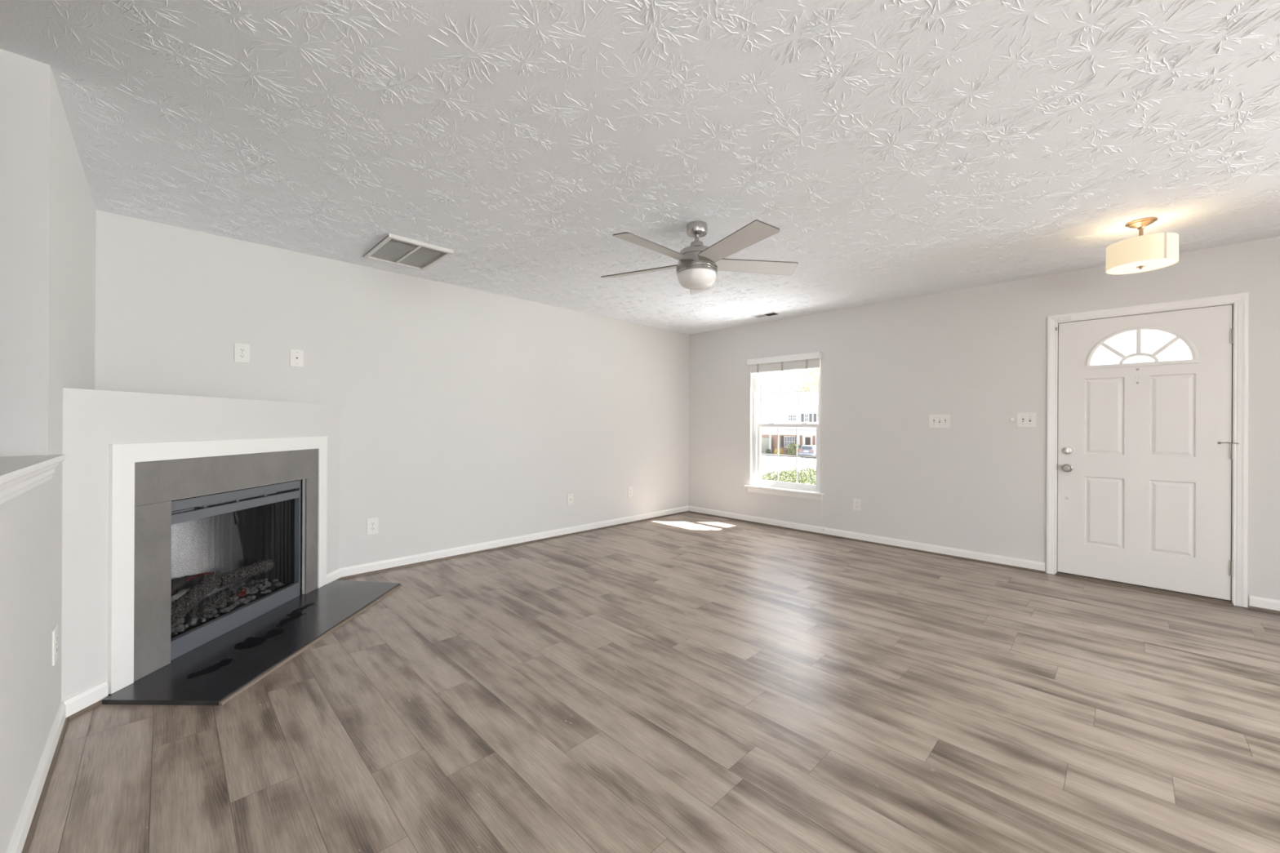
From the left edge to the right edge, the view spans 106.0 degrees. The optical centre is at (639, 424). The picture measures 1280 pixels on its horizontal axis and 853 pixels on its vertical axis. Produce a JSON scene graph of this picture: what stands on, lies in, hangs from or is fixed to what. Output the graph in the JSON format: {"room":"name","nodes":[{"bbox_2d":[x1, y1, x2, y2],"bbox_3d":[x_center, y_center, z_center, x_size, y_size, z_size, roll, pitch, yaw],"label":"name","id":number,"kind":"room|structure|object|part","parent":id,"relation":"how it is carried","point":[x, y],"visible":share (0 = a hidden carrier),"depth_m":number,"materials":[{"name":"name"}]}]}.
{"room":"living room","nodes":[
{"label":"living room","id":0,"kind":"room"},
{"bbox_2d":[0,48,96,852],"bbox_3d":[-2.248,-0.030,1.783,0.120,2.440,2.796,0,0,-45],"label":"wall","id":1,"kind":"structure","parent":0,"point":[47,209],"depth_m":1.64,"materials":[{"name":"paint"}]},
{"bbox_2d":[0,454,66,504],"bbox_3d":[-1.700,0.152,1.228,0.200,0.083,1.235,0,0,-45],"label":"trim","id":2,"kind":"structure","parent":1,"relation":"on","point":[19,475],"depth_m":1.34,"materials":[{"name":"white paint"}]},
{"bbox_2d":[52,624,57,666],"bbox_3d":[-2.162,0.816,1.783,0.008,0.128,0.080,0,0,-45],"label":"wall outlet","id":3,"kind":"object","parent":1,"relation":"attached to","point":[55,632],"visible":1,"depth_m":1.77,"materials":[{"name":"white plastic"}]},
{"bbox_2d":[61,387,340,702],"bbox_3d":[-2.312,0.523,2.810,1.265,1.335,1.277,0,0,-45],"label":"wall","id":4,"kind":"structure","parent":0,"point":[93,420],"depth_m":2.07,"materials":[{"name":"paint"}]},
{"bbox_2d":[67,700,102,720],"bbox_3d":[-2.295,1.182,1.991,0.021,0.017,0.120,0,0,0],"label":"trim","id":5,"kind":"structure","parent":4,"relation":"attached to","point":[86,709],"depth_m":1.99,"materials":[{"name":"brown wood"}]},
{"bbox_2d":[62,680,108,717],"bbox_3d":[-2.299,1.141,2.000,0.012,0.070,0.158,0,0,0],"label":"baseboard","id":6,"kind":"structure","parent":4,"relation":"attached to","point":[100,691],"depth_m":2.00,"materials":[{"name":"white paint"}]},
{"bbox_2d":[107,435,327,693],"bbox_3d":[-2.536,0.637,2.803,0.503,1.104,1.432,0,0,0],"label":"fireplace","id":7,"kind":"object","parent":4,"relation":"attached to","point":[151,545],"visible":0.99,"depth_m":2.58,"materials":[{"name":"white paint"}]},
{"bbox_2d":[170,512,231,636],"bbox_3d":[-2.365,0.787,2.579,0.027,0.574,0.417,0,0,0],"label":"curtain","id":8,"kind":"object","parent":7,"relation":"hanging from","point":[222,615],"depth_m":2.61,"materials":[{"name":"black metal"}]},
{"bbox_2d":[170,558,283,635],"bbox_3d":[-2.518,0.984,2.820,0.306,0.219,0.864,0,0,0],"label":"log","id":9,"kind":"object","parent":7,"relation":"on","point":[198,594],"visible":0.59,"depth_m":2.77,"materials":[{"name":"black wood"}]},
{"bbox_3d":[-2.332,0.775,2.821,0.033,0.787,0.932,0,0,0],"label":"insert frame","id":10,"kind":"part","parent":7,"relation":"part of","materials":[{"name":"grey metal"}]},
{"bbox_3d":[-2.342,0.533,2.793,0.029,0.090,0.021,0,0,0],"label":"pull handle","id":11,"kind":"part","parent":7,"relation":"part of","materials":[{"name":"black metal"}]},
{"bbox_2d":[231,499,290,608],"bbox_3d":[-2.365,0.787,3.025,0.027,0.574,0.463,0,0,0],"label":"curtain","id":12,"kind":"object","parent":7,"relation":"hanging from","point":[287,522],"depth_m":3.05,"materials":[{"name":"black metal"}]},
{"bbox_2d":[326,568,341,584],"bbox_3d":[-2.298,1.141,3.613,0.012,0.070,0.172,0,0,0],"label":"baseboard","id":13,"kind":"structure","parent":4,"relation":"attached to","point":[332,576],"depth_m":3.61,"materials":[{"name":"white paint"}]},
{"bbox_2d":[94,209,688,586],"bbox_3d":[-1.283,-0.025,4.786,5.674,2.440,0.120,0,0,-45],"label":"wall","id":14,"kind":"structure","parent":0,"point":[468,416],"depth_m":4.08,"materials":[{"name":"paint"}]},
{"bbox_2d":[234,342,249,363],"bbox_3d":[-2.710,-0.484,3.284,0.082,0.127,0.008,0,0,-45],"label":"wall outlet","id":15,"kind":"object","parent":14,"relation":"attached to","point":[242,351],"visible":1,"depth_m":3.28,"materials":[{"name":"white plastic"}]},
{"bbox_2d":[239,354,245,358],"bbox_3d":[-2.708,-0.463,3.282,0.033,0.025,0.002,0,0,-45],"label":"receptacle","id":16,"kind":"object","parent":15,"relation":"attached to","point":[241,356],"depth_m":3.28,"materials":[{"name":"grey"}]},
{"bbox_2d":[239,347,245,351],"bbox_3d":[-2.708,-0.504,3.282,0.033,0.025,0.002,0,0,-45],"label":"receptacle","id":17,"kind":"object","parent":15,"relation":"attached to","point":[241,349],"depth_m":3.28,"materials":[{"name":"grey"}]},
{"bbox_2d":[289,349,303,367],"bbox_3d":[-2.489,-0.480,3.498,0.080,0.124,0.014,0,0,-45],"label":"cable plate","id":18,"kind":"object","parent":14,"relation":"attached to","point":[296,356],"visible":1,"depth_m":3.50,"materials":[{"name":"white plastic"}]},
{"bbox_2d":[366,517,377,534],"bbox_3d":[-2.138,0.816,3.856,0.082,0.130,0.008,0,0,-45],"label":"wall outlet","id":19,"kind":"object","parent":14,"relation":"attached to","point":[371,523],"visible":1,"depth_m":3.85,"materials":[{"name":"white plastic"}]},
{"bbox_2d":[340,506,688,577],"bbox_3d":[-0.817,1.149,5.160,4.177,0.070,0.012,0,0,-45],"label":"baseboard","id":20,"kind":"structure","parent":14,"relation":"attached to","point":[367,567],"depth_m":4.56,"materials":[{"name":"white paint"}]},
{"bbox_2d":[341,511,688,579],"bbox_3d":[-0.815,1.189,5.157,4.177,0.017,0.021,0,0,-45],"label":"trim","id":21,"kind":"structure","parent":14,"relation":"attached to","point":[616,525],"depth_m":4.55,"materials":[{"name":"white wood"}]},
{"bbox_2d":[567,493,573,505],"bbox_3d":[-0.753,0.815,5.220,0.074,0.118,0.014,0,0,-45],"label":"cable plate","id":22,"kind":"object","parent":14,"relation":"attached to","point":[570,496],"visible":1,"depth_m":5.22,"materials":[{"name":"white plastic"}]},
{"bbox_2d":[627,486,632,497],"bbox_3d":[-0.118,0.822,5.852,0.078,0.124,0.008,0,0,-45],"label":"wall outlet","id":23,"kind":"object","parent":14,"relation":"attached to","point":[629,488],"visible":1,"depth_m":5.85,"materials":[{"name":"white plastic"}]},
{"bbox_2d":[0,0,1279,334],"bbox_3d":[1.392,-1.290,-0.201,8.889,0.122,10.966,0,0,-45],"label":"ceiling","id":24,"kind":"structure","parent":0,"point":[895,149],"depth_m":2.02,"materials":[{"name":"white paint"}]},
{"bbox_2d":[363,233,453,271],"bbox_3d":[-1.685,-1.235,3.495,0.431,0.024,0.564,0,0,-45],"label":"ceiling vent","id":25,"kind":"object","parent":24,"relation":"in","point":[393,249],"visible":1,"depth_m":3.47,"materials":[{"name":"white metal"}]},
{"bbox_3d":[-1.754,-1.233,3.428,0.180,0.006,0.510,0,0,-45],"label":"louver panel","id":26,"kind":"part","parent":25,"relation":"part of","materials":[{"name":"white paint"}]},
{"bbox_3d":[-1.615,-1.232,3.565,0.180,0.006,0.510,0,0,-45],"label":"louver panel","id":27,"kind":"part","parent":25,"relation":"part of","materials":[{"name":"white paint"}]},
{"bbox_2d":[600,219,798,294],"bbox_3d":[0.329,-1.040,2.954,1.231,0.393,1.273,0,0,-45],"label":"ceiling fan","id":28,"kind":"object","parent":24,"relation":"hanging from","point":[698,265],"visible":1,"depth_m":2.89,"materials":[{"name":"silver metal"}]},
{"bbox_3d":[0.014,-1.001,3.166,0.557,0.038,0.142,0,0,27],"label":"blade","id":29,"kind":"part","parent":28,"relation":"part of","materials":[{"name":"grey wood"}]},
{"bbox_3d":[0.085,-1.000,2.723,0.557,0.038,0.142,0,0,-45],"label":"blade","id":30,"kind":"part","parent":28,"relation":"part of","materials":[{"name":"grey wood"}]},
{"bbox_3d":[0.352,-0.887,2.993,0.238,0.087,0.238,0,0,-45],"label":"lamp shade","id":31,"kind":"part","parent":28,"relation":"part of","materials":[{"name":"white glass"}]},
{"bbox_3d":[0.413,-0.999,3.368,0.142,0.038,0.557,0,0,9],"label":"blade","id":32,"kind":"part","parent":28,"relation":"part of","materials":[{"name":"beige metal"}]},
{"bbox_3d":[0.524,-0.998,2.653,0.142,0.038,0.557,0,0,-27],"label":"blade","id":33,"kind":"part","parent":28,"relation":"part of","materials":[{"name":"grey wood"}]},
{"bbox_3d":[0.728,-0.997,3.051,0.557,0.038,0.142,0,0,-9],"label":"blade","id":34,"kind":"part","parent":28,"relation":"part of","materials":[{"name":"grey wood"}]},
{"bbox_2d":[751,311,781,318],"bbox_3d":[1.414,-1.227,5.420,0.136,0.012,0.300,0,0,-45],"label":"ceiling vent","id":35,"kind":"object","parent":24,"relation":"in","point":[771,313],"visible":1,"depth_m":5.39,"materials":[{"name":"white metal"}]},
{"bbox_3d":[1.462,-1.227,5.372,0.096,0.012,0.124,0,0,-45],"label":"louver panel","id":36,"kind":"part","parent":35,"relation":"part of","materials":[{"name":"grey metal"}]},
{"bbox_2d":[1106,217,1178,275],"bbox_3d":[3.029,-1.079,2.914,0.306,0.287,0.306,0,0,-45],"label":"ceiling light","id":37,"kind":"object","parent":24,"relation":"hanging from","point":[1141,253],"visible":1,"depth_m":2.85,"materials":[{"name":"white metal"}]},
{"bbox_3d":[3.029,-1.072,2.914,0.019,0.222,0.019,0,0,-45],"label":"stem","id":38,"kind":"part","parent":37,"relation":"part of","materials":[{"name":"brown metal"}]},
{"bbox_2d":[1106,257,1177,274],"bbox_3d":[3.028,-0.957,2.914,0.301,0.008,0.301,0,0,-45],"label":"diffuser","id":39,"kind":"object","parent":37,"relation":"attached to","point":[1129,265],"depth_m":2.90,"materials":[{"name":"white glass"}]},
{"bbox_2d":[27,511,1279,852],"bbox_3d":[1.373,1.209,-0.186,8.699,0.001,10.796,0,0,-45],"label":"floor","id":40,"kind":"structure","parent":0,"point":[686,682],"depth_m":1.97,"materials":[{"name":"plastic"}]},
{"bbox_2d":[102,580,401,705],"bbox_3d":[-2.052,1.181,2.829,0.594,0.020,1.573,0,0,0],"label":"hearth slab","id":41,"kind":"object","parent":40,"relation":"on","point":[214,673],"visible":0.88,"depth_m":2.50,"materials":[{"name":"stone"}]},
{"bbox_2d":[688,235,1279,608],"bbox_3d":[4.458,0.004,2.907,0.150,2.440,10.866,0,0,-45],"label":"wall","id":42,"kind":"structure","parent":0,"point":[977,356],"depth_m":4.44,"materials":[{"name":"paint"}]},
{"bbox_2d":[744,368,824,500],"bbox_3d":[1.705,0.037,5.653,0.200,1.603,0.993,0,0,-45],"label":"window","id":43,"kind":"structure","parent":42,"relation":"in","point":[796,490],"depth_m":5.70,"materials":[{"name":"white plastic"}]},
{"bbox_3d":[1.669,0.764,5.621,0.110,0.020,0.993,0,0,-45],"label":"sill","id":44,"kind":"part","parent":43,"relation":"part of","materials":[{"name":"white paint"}]},
{"bbox_3d":[1.733,0.367,5.672,0.028,0.745,0.790,0,0,-45],"label":"sash","id":45,"kind":"part","parent":43,"relation":"part of","materials":[{"name":"white plastic"}]},
{"bbox_3d":[1.763,-0.347,5.699,0.028,0.763,0.790,0,0,-45],"label":"sash","id":46,"kind":"part","parent":43,"relation":"part of","materials":[{"name":"glass"}]},
{"bbox_2d":[853,497,861,511],"bbox_3d":[2.258,0.838,5.016,0.008,0.124,0.078,0,0,-45],"label":"wall outlet","id":47,"kind":"object","parent":42,"relation":"attached to","point":[856,502],"visible":1,"depth_m":5.01,"materials":[{"name":"white plastic"}]},
{"bbox_2d":[688,511,1044,573],"bbox_3d":[1.983,1.203,5.282,0.021,0.017,3.776,0,0,-45],"label":"trim","id":48,"kind":"structure","parent":42,"relation":"attached to","point":[797,530],"depth_m":4.78,"materials":[{"name":"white wood"}]},
{"bbox_2d":[688,506,1045,571],"bbox_3d":[1.986,1.163,5.285,0.012,0.070,3.776,0,0,-45],"label":"baseboard","id":49,"kind":"structure","parent":42,"relation":"attached to","point":[1010,561],"depth_m":4.78,"materials":[{"name":"white paint"}]},
{"bbox_2d":[928,413,950,428],"bbox_3d":[2.783,-0.027,4.480,0.021,0.128,0.172,0,0,-45],"label":"light switch","id":50,"kind":"object","parent":42,"relation":"attached to","point":[943,421],"visible":1,"depth_m":4.48,"materials":[{"name":"white plastic"}]},
{"bbox_2d":[1009,417,1014,421],"bbox_3d":[3.166,-0.041,4.100,0.012,0.032,0.032,0,0,-45],"label":"wall sensor","id":51,"kind":"object","parent":42,"relation":"attached to","point":[1011,419],"visible":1,"depth_m":4.10,"materials":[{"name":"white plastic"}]},
{"bbox_2d":[1017,412,1035,427],"bbox_3d":[3.229,-0.034,4.029,0.021,0.126,0.126,0,0,-45],"label":"light switch","id":52,"kind":"object","parent":42,"relation":"attached to","point":[1024,420],"visible":1,"depth_m":4.03,"materials":[{"name":"white plastic"}]},
{"bbox_2d":[1045,292,1248,607],"bbox_3d":[3.720,0.171,3.609,0.212,2.100,1.027,0,0,-45],"label":"door","id":53,"kind":"structure","parent":42,"relation":"in","point":[1147,463],"depth_m":3.52,"materials":[{"name":"paint"}]},
{"bbox_3d":[3.395,0.351,3.834,0.068,0.066,0.066,0,0,-45],"label":"knob","id":54,"kind":"part","parent":53,"relation":"part of","materials":[{"name":"silver metal"}]},
{"bbox_3d":[3.704,-0.579,3.582,0.030,0.295,0.594,0,0,-45],"label":"fanlight frame","id":55,"kind":"part","parent":53,"relation":"part of","materials":[{"name":"paint"}]},
{"bbox_2d":[1248,595,1279,611],"bbox_3d":[4.408,1.175,2.836,0.012,0.070,1.028,0,0,-45],"label":"baseboard","id":56,"kind":"structure","parent":42,"relation":"attached to","point":[1257,602],"depth_m":3.15,"materials":[{"name":"white paint"}]},
{"bbox_2d":[1248,605,1279,613],"bbox_3d":[4.404,1.216,2.833,0.021,0.017,1.028,0,0,-45],"label":"trim","id":57,"kind":"structure","parent":42,"relation":"attached to","point":[1250,606],"depth_m":3.15,"materials":[{"name":"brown wood"}]},
{"bbox_3d":[-0.684,-0.022,0.202,0.120,2.440,1.650,0,0,-45],"label":"wall","id":58,"kind":"structure","parent":0,"visible":0},
{"bbox_2d":[6,702,66,852],"bbox_3d":[-1.185,1.147,0.796,0.012,0.070,3.189,0,0,-45],"label":"baseboard","id":59,"kind":"structure","parent":58,"relation":"attached to","point":[18,839],"depth_m":1.50,"materials":[{"name":"white paint"}]},
{"bbox_2d":[21,717,69,852],"bbox_3d":[-1.182,1.187,0.799,0.021,0.017,3.189,0,0,-45],"label":"trim","id":60,"kind":"structure","parent":58,"relation":"attached to","point":[29,837],"depth_m":1.55,"materials":[{"name":"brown wood"}]},
{"label":"outside","id":61,"kind":"structure","parent":0,"visible":0},
{"bbox_3d":[38.262,3.564,65.967,132.800,3.616,120.000,0,0,-45],"label":"ground","id":62,"kind":"structure","parent":61,"visible":0},
{"bbox_2d":[763,372,792,400],"bbox_3d":[22.161,-4.188,91.515,8.853,16.985,13.761,0,0,-45],"label":"street tree","id":63,"kind":"object","parent":62,"relation":"on","point":[763,372],"visible":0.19,"depth_m":89.25,"materials":[{"name":"green plant"}]},
{"bbox_2d":[760,466,816,484],"bbox_3d":[3.361,1.104,7.405,1.128,0.907,3.833,0,0,-45],"label":"boxwood hedge","id":64,"kind":"object","parent":62,"relation":"on","point":[807,474],"visible":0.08,"depth_m":7.97,"materials":[{"name":"green plant"}]},
{"bbox_2d":[760,393,817,457],"bbox_3d":[23.647,0.010,66.687,10.600,8.576,14.400,0,0,-45],"label":"townhouse","id":65,"kind":"structure","parent":62,"relation":"on","point":[808,403],"depth_m":65.07,"materials":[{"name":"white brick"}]},
{"bbox_3d":[17.677,3.055,67.198,0.349,2.426,1.700,0,0,-45],"label":"garage door","id":66,"kind":"part","parent":65,"relation":"part of","materials":[{"name":"white"}]},
{"bbox_3d":[17.679,2.840,65.441,0.180,2.856,0.180,0,0,-45],"label":"porch post","id":67,"kind":"part","parent":65,"relation":"part of","materials":[{"name":"white wood"}]},
{"bbox_2d":[781,435,783,447],"bbox_3d":[19.389,2.370,65.667,0.048,1.500,0.400,0,0,-45],"label":"shutter","id":68,"kind":"object","parent":65,"relation":"hanging from","point":[782,437],"depth_m":65.63,"materials":[{"name":"grey"}]},
{"bbox_3d":[20.118,2.374,64.898,0.014,1.370,1.470,0,0,-45],"label":"pane","id":69,"kind":"part","parent":65,"relation":"part of","materials":[{"name":"grey glass"}]},
{"bbox_3d":[20.395,-0.845,64.593,0.014,0.720,1.070,0,0,-45],"label":"pane","id":70,"kind":"part","parent":65,"relation":"part of","materials":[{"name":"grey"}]},
{"bbox_3d":[20.596,2.854,62.490,0.180,2.856,0.180,0,0,-45],"label":"porch post","id":71,"kind":"part","parent":65,"relation":"part of","materials":[{"name":"white wood"}]},
{"bbox_2d":[800,413,804,422],"bbox_3d":[21.423,-0.840,63.584,0.048,1.100,0.400,0,0,-45],"label":"shutter","id":72,"kind":"object","parent":65,"relation":"hanging from","point":[802,415],"depth_m":63.56,"materials":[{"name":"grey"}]},
{"bbox_3d":[21.801,-0.838,63.171,0.014,0.970,0.470,0,0,-45],"label":"pane","id":73,"kind":"part","parent":65,"relation":"part of","materials":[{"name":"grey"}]},
{"bbox_3d":[21.931,3.001,63.037,0.029,2.576,0.700,0,0,-45],"label":"door","id":74,"kind":"part","parent":65,"relation":"part of","materials":[{"name":"grey wood"}]},
{"bbox_2d":[808,413,812,422],"bbox_3d":[22.210,-0.836,62.788,0.048,1.100,0.400,0,0,-45],"label":"shutter","id":75,"kind":"object","parent":65,"relation":"hanging from","point":[810,415],"depth_m":62.76,"materials":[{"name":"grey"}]},
{"bbox_2d":[813,413,816,422],"bbox_3d":[22.618,-0.834,62.375,0.048,1.100,0.400,0,0,-45],"label":"shutter","id":76,"kind":"object","parent":65,"relation":"hanging from","point":[814,414],"depth_m":62.36,"materials":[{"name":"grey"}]},
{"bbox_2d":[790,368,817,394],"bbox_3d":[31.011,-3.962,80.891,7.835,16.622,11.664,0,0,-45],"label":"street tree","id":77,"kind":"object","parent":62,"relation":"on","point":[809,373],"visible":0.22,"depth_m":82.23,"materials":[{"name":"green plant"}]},
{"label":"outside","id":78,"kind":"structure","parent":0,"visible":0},
{"bbox_2d":[760,454,816,481],"bbox_3d":[12.592,3.156,40.587,43.000,2.172,120.000,0,0,-45],"label":"road","id":79,"kind":"structure","parent":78,"point":[768,463],"depth_m":35.89,"materials":[{"name":"white concrete"}]},
{"bbox_2d":[765,448,771,455],"bbox_3d":[17.328,3.782,64.952,0.762,1.065,0.739,0,0,-45],"label":"shrub","id":80,"kind":"object","parent":79,"relation":"on","point":[767,451],"visible":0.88,"depth_m":64.83,"materials":[{"name":"green plant"}]},
{"bbox_2d":[773,448,783,456],"bbox_3d":[18.237,3.711,63.462,1.302,1.224,1.308,0,0,-45],"label":"shrub","id":81,"kind":"object","parent":79,"relation":"on","point":[780,452],"visible":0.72,"depth_m":63.30,"materials":[{"name":"yellow plant"}]},
{"bbox_2d":[786,443,800,457],"bbox_3d":[19.515,3.314,61.032,2.113,1.949,2.025,0,0,-45],"label":"shrub","id":82,"kind":"object","parent":79,"relation":"on","point":[789,451],"visible":0.69,"depth_m":60.82,"materials":[{"name":"green plant"}]},
{"bbox_2d":[799,444,816,458],"bbox_3d":[20.996,3.262,58.036,4.410,1.500,1.920,0,0,-45],"label":"car","id":83,"kind":"object","parent":79,"relation":"on","point":[805,450],"visible":0.71,"depth_m":56.51,"materials":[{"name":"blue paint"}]}
]}

